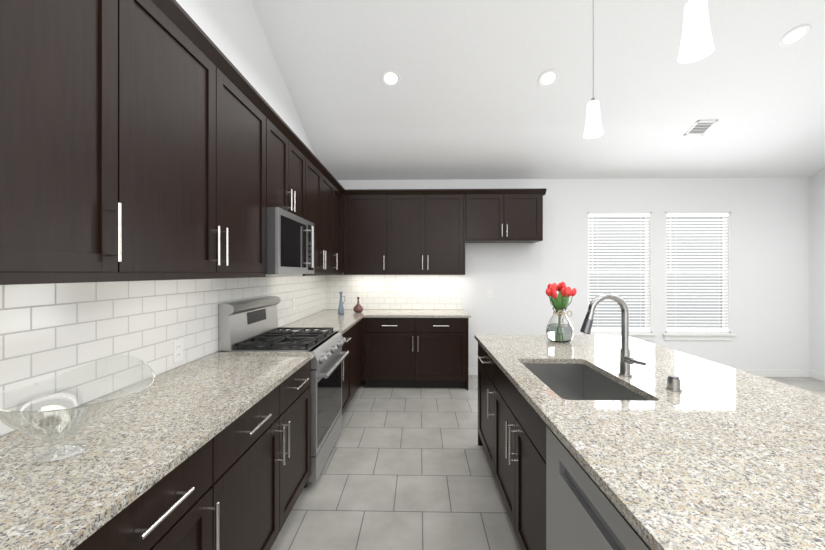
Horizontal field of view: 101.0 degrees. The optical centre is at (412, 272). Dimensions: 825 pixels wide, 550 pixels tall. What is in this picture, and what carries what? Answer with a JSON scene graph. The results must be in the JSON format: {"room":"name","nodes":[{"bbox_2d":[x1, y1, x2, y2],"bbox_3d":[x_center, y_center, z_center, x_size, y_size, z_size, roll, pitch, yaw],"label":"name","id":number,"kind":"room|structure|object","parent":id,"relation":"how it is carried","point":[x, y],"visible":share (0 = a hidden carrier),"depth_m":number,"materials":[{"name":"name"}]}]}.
{"room":"kitchen","nodes":[
{"label":"kitchen","id":0,"kind":"room"},
{"bbox_2d":[0,0,322,436],"bbox_3d":[-1.357,-1.415,1.369,0.100,5.700,7.080,0,0,1],"label":"wall","id":1,"kind":"structure","parent":0,"point":[233,31],"depth_m":2.65,"materials":[{"name":"paint"}]},
{"bbox_2d":[0,0,139,279],"bbox_3d":[-1.151,-0.541,0.877,0.328,1.082,0.645,0,0,1],"label":"upper cabinet","id":2,"kind":"object","parent":1,"relation":"attached to","point":[70,69],"depth_m":0.98,"materials":[{"name":"black wood"}]},
{"bbox_2d":[0,275,324,435],"bbox_3d":[-1.287,0.277,2.142,0.006,0.484,5.330,0,0,1],"label":"backsplash","id":3,"kind":"structure","parent":1,"relation":"attached to","point":[50,330],"depth_m":1.46,"materials":[{"name":"white tile"}]},
{"bbox_2d":[173,339,182,362],"bbox_3d":[-1.285,0.430,1.867,0.008,0.116,0.072,0,0,1],"label":"electrical outlet","id":4,"kind":"object","parent":3,"relation":"attached to","point":[177,350],"visible":1,"depth_m":1.86,"materials":[{"name":"white plastic"}]},
{"bbox_2d":[292,299,294,309],"bbox_3d":[-1.250,0.335,3.577,0.008,0.116,0.072,0,0,1],"label":"electrical outlet","id":5,"kind":"object","parent":3,"relation":"attached to","point":[293,304],"visible":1,"depth_m":3.56,"materials":[{"name":"white plastic"}]},
{"bbox_2d":[140,0,271,275],"bbox_3d":[-1.134,-0.541,1.688,0.328,1.082,1.217,0,0,1],"label":"upper cabinet","id":6,"kind":"object","parent":1,"relation":"attached to","point":[145,140],"depth_m":1.54,"materials":[{"name":"black wood"}]},
{"bbox_2d":[272,112,307,220],"bbox_3d":[-1.114,-0.760,2.616,0.328,0.645,0.768,0,0,1],"label":"upper cabinet","id":7,"kind":"object","parent":1,"relation":"attached to","point":[289,157],"depth_m":2.59,"materials":[{"name":"black wood"}]},
{"bbox_2d":[266,207,313,273],"bbox_3d":[-1.046,-0.209,2.615,0.460,0.442,0.760,0,0,1],"label":"microwave","id":8,"kind":"object","parent":7,"relation":"attached to","point":[289,243],"visible":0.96,"depth_m":2.40,"materials":[{"name":"silver metal"}]},
{"bbox_2d":[303,152,331,275],"bbox_3d":[-1.096,-0.541,3.480,0.328,1.082,1.088,0,0,1],"label":"upper cabinet","id":9,"kind":"object","parent":1,"relation":"attached to","point":[319,178],"depth_m":3.45,"materials":[{"name":"black wood"}]},
{"bbox_2d":[332,176,347,271],"bbox_3d":[-1.044,-0.541,4.203,0.403,1.082,0.600,0,0,1],"label":"upper cabinet","id":10,"kind":"object","parent":1,"relation":"attached to","point":[339,194],"depth_m":4.30,"materials":[{"name":"black wood"}]},
{"bbox_2d":[251,0,824,179],"bbox_3d":[2.035,-2.756,1.298,6.885,2.982,7.080,0,0,1],"label":"ceiling","id":11,"kind":"structure","parent":0,"point":[468,97],"depth_m":3.40,"materials":[{"name":"paint"}]},
{"bbox_2d":[381,69,400,86],"bbox_3d":[-0.211,-1.891,3.314,0.194,0.077,0.180,0,0,1],"label":"recessed light","id":12,"kind":"object","parent":11,"relation":"in","point":[390,78],"visible":1,"depth_m":3.31,"materials":[{"name":"white"}]},
{"bbox_2d":[538,69,558,87],"bbox_3d":[1.319,-1.883,3.302,0.194,0.077,0.180,0,0,1],"label":"recessed light","id":13,"kind":"object","parent":11,"relation":"in","point":[548,78],"visible":1,"depth_m":3.30,"materials":[{"name":"white"}]},
{"bbox_2d":[583,0,603,138],"bbox_3d":[1.088,-1.618,2.044,0.120,1.586,0.120,0,0,1],"label":"pendant light","id":14,"kind":"object","parent":11,"relation":"hanging from","point":[593,129],"visible":1,"depth_m":2.02,"materials":[{"name":"white glass"}]},
{"bbox_2d":[677,0,714,63],"bbox_3d":[1.072,-1.770,1.284,0.120,1.890,0.120,0,0,1],"label":"pendant light","id":15,"kind":"object","parent":11,"relation":"hanging from","point":[697,44],"visible":1,"depth_m":1.26,"materials":[{"name":"white glass"}]},
{"bbox_2d":[684,120,717,135],"bbox_3d":[3.272,-1.641,3.861,0.220,0.089,0.207,0,0,1],"label":"ceiling vent","id":16,"kind":"object","parent":11,"relation":"in","point":[700,127],"visible":1,"depth_m":3.85,"materials":[{"name":"white metal"}]},
{"bbox_2d":[779,24,810,47],"bbox_3d":[3.272,-2.023,2.911,0.194,0.077,0.180,0,0,1],"label":"recessed light","id":17,"kind":"object","parent":11,"relation":"in","point":[794,36],"visible":1,"depth_m":2.91,"materials":[{"name":"white"}]},
{"bbox_2d":[270,375,824,549],"bbox_3d":[2.035,1.485,1.298,6.885,0.100,7.080,0,0,1],"label":"floor","id":18,"kind":"structure","parent":0,"point":[407,469],"depth_m":2.31,"materials":[{"name":"tile"}]},
{"bbox_2d":[76,529,103,549],"bbox_3d":[-1.014,0.994,0.431,0.620,0.884,0.620,0,0,1],"label":"base cabinet","id":19,"kind":"object","parent":18,"relation":"on","point":[93,543],"depth_m":0.75,"materials":[{"name":"black wood"}]},
{"bbox_2d":[104,429,227,549],"bbox_3d":[-1.003,0.994,0.931,0.620,0.884,0.617,0,0,1],"label":"base cabinet","id":20,"kind":"object","parent":18,"relation":"on","point":[211,451],"depth_m":1.03,"materials":[{"name":"black wood"}]},
{"bbox_2d":[0,352,313,549],"bbox_3d":[-0.989,0.534,0.850,0.639,0.030,2.759,0,0,1],"label":"countertop","id":21,"kind":"structure","parent":20,"relation":"on","point":[60,504],"depth_m":1.01,"materials":[{"name":"beige stone"}]},
{"bbox_2d":[0,355,154,461],"bbox_3d":[-1.010,0.402,0.981,0.469,0.236,0.395,0,0,1],"label":"glass bowl","id":22,"kind":"object","parent":21,"relation":"on","point":[108,405],"visible":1,"depth_m":0.97,"materials":[{"name":"clear glass"}]},
{"bbox_2d":[228,381,287,549],"bbox_3d":[-0.992,0.994,1.459,0.620,0.884,0.678,0,0,1],"label":"base cabinet","id":23,"kind":"object","parent":18,"relation":"on","point":[258,442],"depth_m":1.52,"materials":[{"name":"black wood"}]},
{"bbox_2d":[219,296,348,487],"bbox_3d":[-0.914,0.821,2.612,0.716,1.228,0.754,0,0,1],"label":"range","id":24,"kind":"object","parent":18,"relation":"on","point":[249,325],"visible":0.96,"depth_m":2.44,"materials":[{"name":"silver metal"}]},
{"bbox_2d":[288,361,310,515],"bbox_3d":[-0.982,0.994,1.955,0.620,0.884,0.552,0,0,1],"label":"base cabinet","id":25,"kind":"object","parent":18,"relation":"on","point":[299,390],"depth_m":2.02,"materials":[{"name":"black wood"}]},
{"bbox_2d":[268,329,351,415],"bbox_3d":[-0.954,0.994,3.268,0.620,0.884,0.546,0,0,1],"label":"base cabinet","id":26,"kind":"object","parent":18,"relation":"on","point":[347,346],"depth_m":3.35,"materials":[{"name":"black wood"}]},
{"bbox_2d":[352,317,363,397],"bbox_3d":[-0.926,0.994,3.843,0.652,0.884,0.724,0,0,1],"label":"base cabinet","id":27,"kind":"object","parent":18,"relation":"on","point":[358,329],"depth_m":3.90,"materials":[{"name":"black wood"}]},
{"bbox_2d":[364,317,419,387],"bbox_3d":[-0.259,0.994,4.473,0.720,0.884,0.623,0,0,1],"label":"base cabinet","id":28,"kind":"object","parent":18,"relation":"on","point":[391,344],"depth_m":4.17,"materials":[{"name":"black wood"}]},
{"bbox_2d":[280,309,367,336],"bbox_3d":[-0.926,0.534,3.894,0.639,0.030,1.797,0,0,1],"label":"countertop","id":29,"kind":"structure","parent":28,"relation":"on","point":[327,318],"depth_m":3.69,"materials":[{"name":"beige stone"}]},
{"bbox_2d":[338,292,344,313],"bbox_3d":[-0.884,0.381,4.239,0.094,0.277,0.080,0,0,1],"label":"bottle","id":30,"kind":"object","parent":29,"relation":"on","point":[341,308],"visible":1,"depth_m":4.22,"materials":[{"name":"blue glass"}]},
{"bbox_2d":[353,297,362,312],"bbox_3d":[-0.707,0.416,4.436,0.136,0.205,0.136,0,0,1],"label":"bottle","id":31,"kind":"object","parent":29,"relation":"on","point":[358,308],"visible":1,"depth_m":4.40,"materials":[{"name":"red glass"}]},
{"bbox_2d":[364,309,470,316],"bbox_3d":[0.059,0.534,4.451,1.307,0.030,0.642,0,0,1],"label":"countertop","id":32,"kind":"structure","parent":28,"relation":"on","point":[371,312],"depth_m":4.31,"materials":[{"name":"beige stone"}]},
{"bbox_2d":[420,317,467,389],"bbox_3d":[0.335,0.994,4.460,0.708,0.884,0.623,0,0,1],"label":"base cabinet","id":33,"kind":"object","parent":18,"relation":"on","point":[443,340],"depth_m":4.15,"materials":[{"name":"black wood"}]},
{"bbox_2d":[476,339,654,549],"bbox_3d":[1.095,0.993,1.117,1.252,0.885,3.416,0,0,1],"label":"kitchen island","id":34,"kind":"object","parent":18,"relation":"on","point":[552,501],"depth_m":1.51,"materials":[{"name":"black"}]},
{"bbox_2d":[475,335,824,549],"bbox_3d":[0.759,0.536,1.114,0.551,0.034,3.460,0,0,1],"label":"island countertop","id":35,"kind":"structure","parent":34,"relation":"on","point":[686,483],"depth_m":0.89,"materials":[{"name":"beige stone"}]},
{"bbox_2d":[546,282,576,342],"bbox_3d":[1.118,0.294,2.582,0.226,0.451,0.241,0,0,1],"label":"flower vase","id":36,"kind":"object","parent":35,"relation":"on","point":[559,327],"visible":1,"depth_m":2.53,"materials":[{"name":"clear glass"}]},
{"bbox_2d":[580,293,645,376],"bbox_3d":[0.985,0.311,1.684,0.270,0.416,0.132,0,0,1],"label":"faucet","id":37,"kind":"object","parent":35,"relation":"on","point":[626,360],"visible":1,"depth_m":1.70,"materials":[{"name":"silver metal"}]},
{"bbox_2d":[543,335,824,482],"bbox_3d":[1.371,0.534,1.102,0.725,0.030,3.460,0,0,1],"label":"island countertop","id":38,"kind":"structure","parent":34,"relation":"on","point":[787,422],"depth_m":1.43,"materials":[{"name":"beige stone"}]},
{"bbox_2d":[665,375,681,391],"bbox_3d":[1.157,0.489,1.506,0.058,0.060,0.058,0,0,1],"label":"air gap","id":39,"kind":"object","parent":38,"relation":"on","point":[674,383],"visible":1,"depth_m":1.49,"materials":[{"name":"silver metal"}]},
{"bbox_2d":[337,177,808,369],"bbox_3d":[2.108,-0.065,4.787,6.885,3.000,0.100,0,0,1],"label":"wall","id":40,"kind":"structure","parent":0,"point":[770,272],"depth_m":4.71,"materials":[{"name":"paint"}]},
{"bbox_2d":[348,189,391,271],"bbox_3d":[-0.591,-0.541,4.627,0.635,1.082,0.328,0,0,1],"label":"upper cabinet","id":41,"kind":"object","parent":40,"relation":"attached to","point":[369,210],"depth_m":4.47,"materials":[{"name":"black wood"}]},
{"bbox_2d":[325,275,461,309],"bbox_3d":[-0.264,0.277,4.784,1.929,0.484,0.006,0,0,1],"label":"backsplash","id":42,"kind":"structure","parent":40,"relation":"attached to","point":[440,292],"depth_m":4.78,"materials":[{"name":"white tile"}]},
{"bbox_2d":[392,189,467,271],"bbox_3d":[0.149,-0.541,4.612,1.085,1.082,0.328,0,0,1],"label":"upper cabinet","id":43,"kind":"object","parent":40,"relation":"attached to","point":[430,226],"depth_m":4.45,"materials":[{"name":"black wood"}]},
{"bbox_2d":[468,188,543,242],"bbox_3d":[1.194,-0.749,4.590,1.005,0.667,0.328,0,0,1],"label":"upper cabinet","id":44,"kind":"object","parent":40,"relation":"attached to","point":[494,215],"depth_m":4.43,"materials":[{"name":"black wood"}]},
{"bbox_2d":[584,212,656,339],"bbox_3d":[2.875,0.048,4.747,0.970,1.775,0.143,0,0,1],"label":"window","id":45,"kind":"structure","parent":40,"relation":"in","point":[645,335],"depth_m":4.79,"materials":[{"name":"white plastic"}]},
{"bbox_2d":[589,214,649,330],"bbox_3d":[2.875,-0.003,4.747,0.846,1.632,0.065,0,0,1],"label":"window blind","id":46,"kind":"object","parent":45,"relation":"attached to","point":[610,215],"visible":0.81,"depth_m":4.75,"materials":[{"name":"white plastic"}]},
{"bbox_2d":[468,368,809,376],"bbox_3d":[3.054,1.383,4.706,4.710,0.105,0.017,0,0,1],"label":"baseboard","id":47,"kind":"structure","parent":40,"relation":"attached to","point":[779,373],"depth_m":4.66,"materials":[{"name":"white wood"}]},
{"bbox_2d":[662,212,736,340],"bbox_3d":[3.945,0.048,4.725,0.970,1.775,0.143,0,0,1],"label":"window","id":48,"kind":"structure","parent":40,"relation":"in","point":[728,335],"depth_m":4.77,"materials":[{"name":"white plastic"}]},
{"bbox_2d":[667,213,728,330],"bbox_3d":[3.945,-0.003,4.725,0.846,1.632,0.065,0,0,1],"label":"window blind","id":49,"kind":"object","parent":48,"relation":"attached to","point":[670,215],"visible":0.85,"depth_m":4.72,"materials":[{"name":"white plastic"}]},
{"bbox_2d":[809,169,824,372],"bbox_3d":[5.427,-1.415,1.227,0.100,5.700,7.080,0,0,1],"label":"wall","id":50,"kind":"structure","parent":0,"point":[817,272],"depth_m":4.57,"materials":[{"name":"paint"}]},
{"bbox_2d":[810,370,824,380],"bbox_3d":[5.369,1.383,1.227,0.012,0.105,6.878,0,0,1],"label":"baseboard","id":51,"kind":"structure","parent":50,"relation":"attached to","point":[813,374],"depth_m":4.56,"materials":[{"name":"white wood"}]}
]}

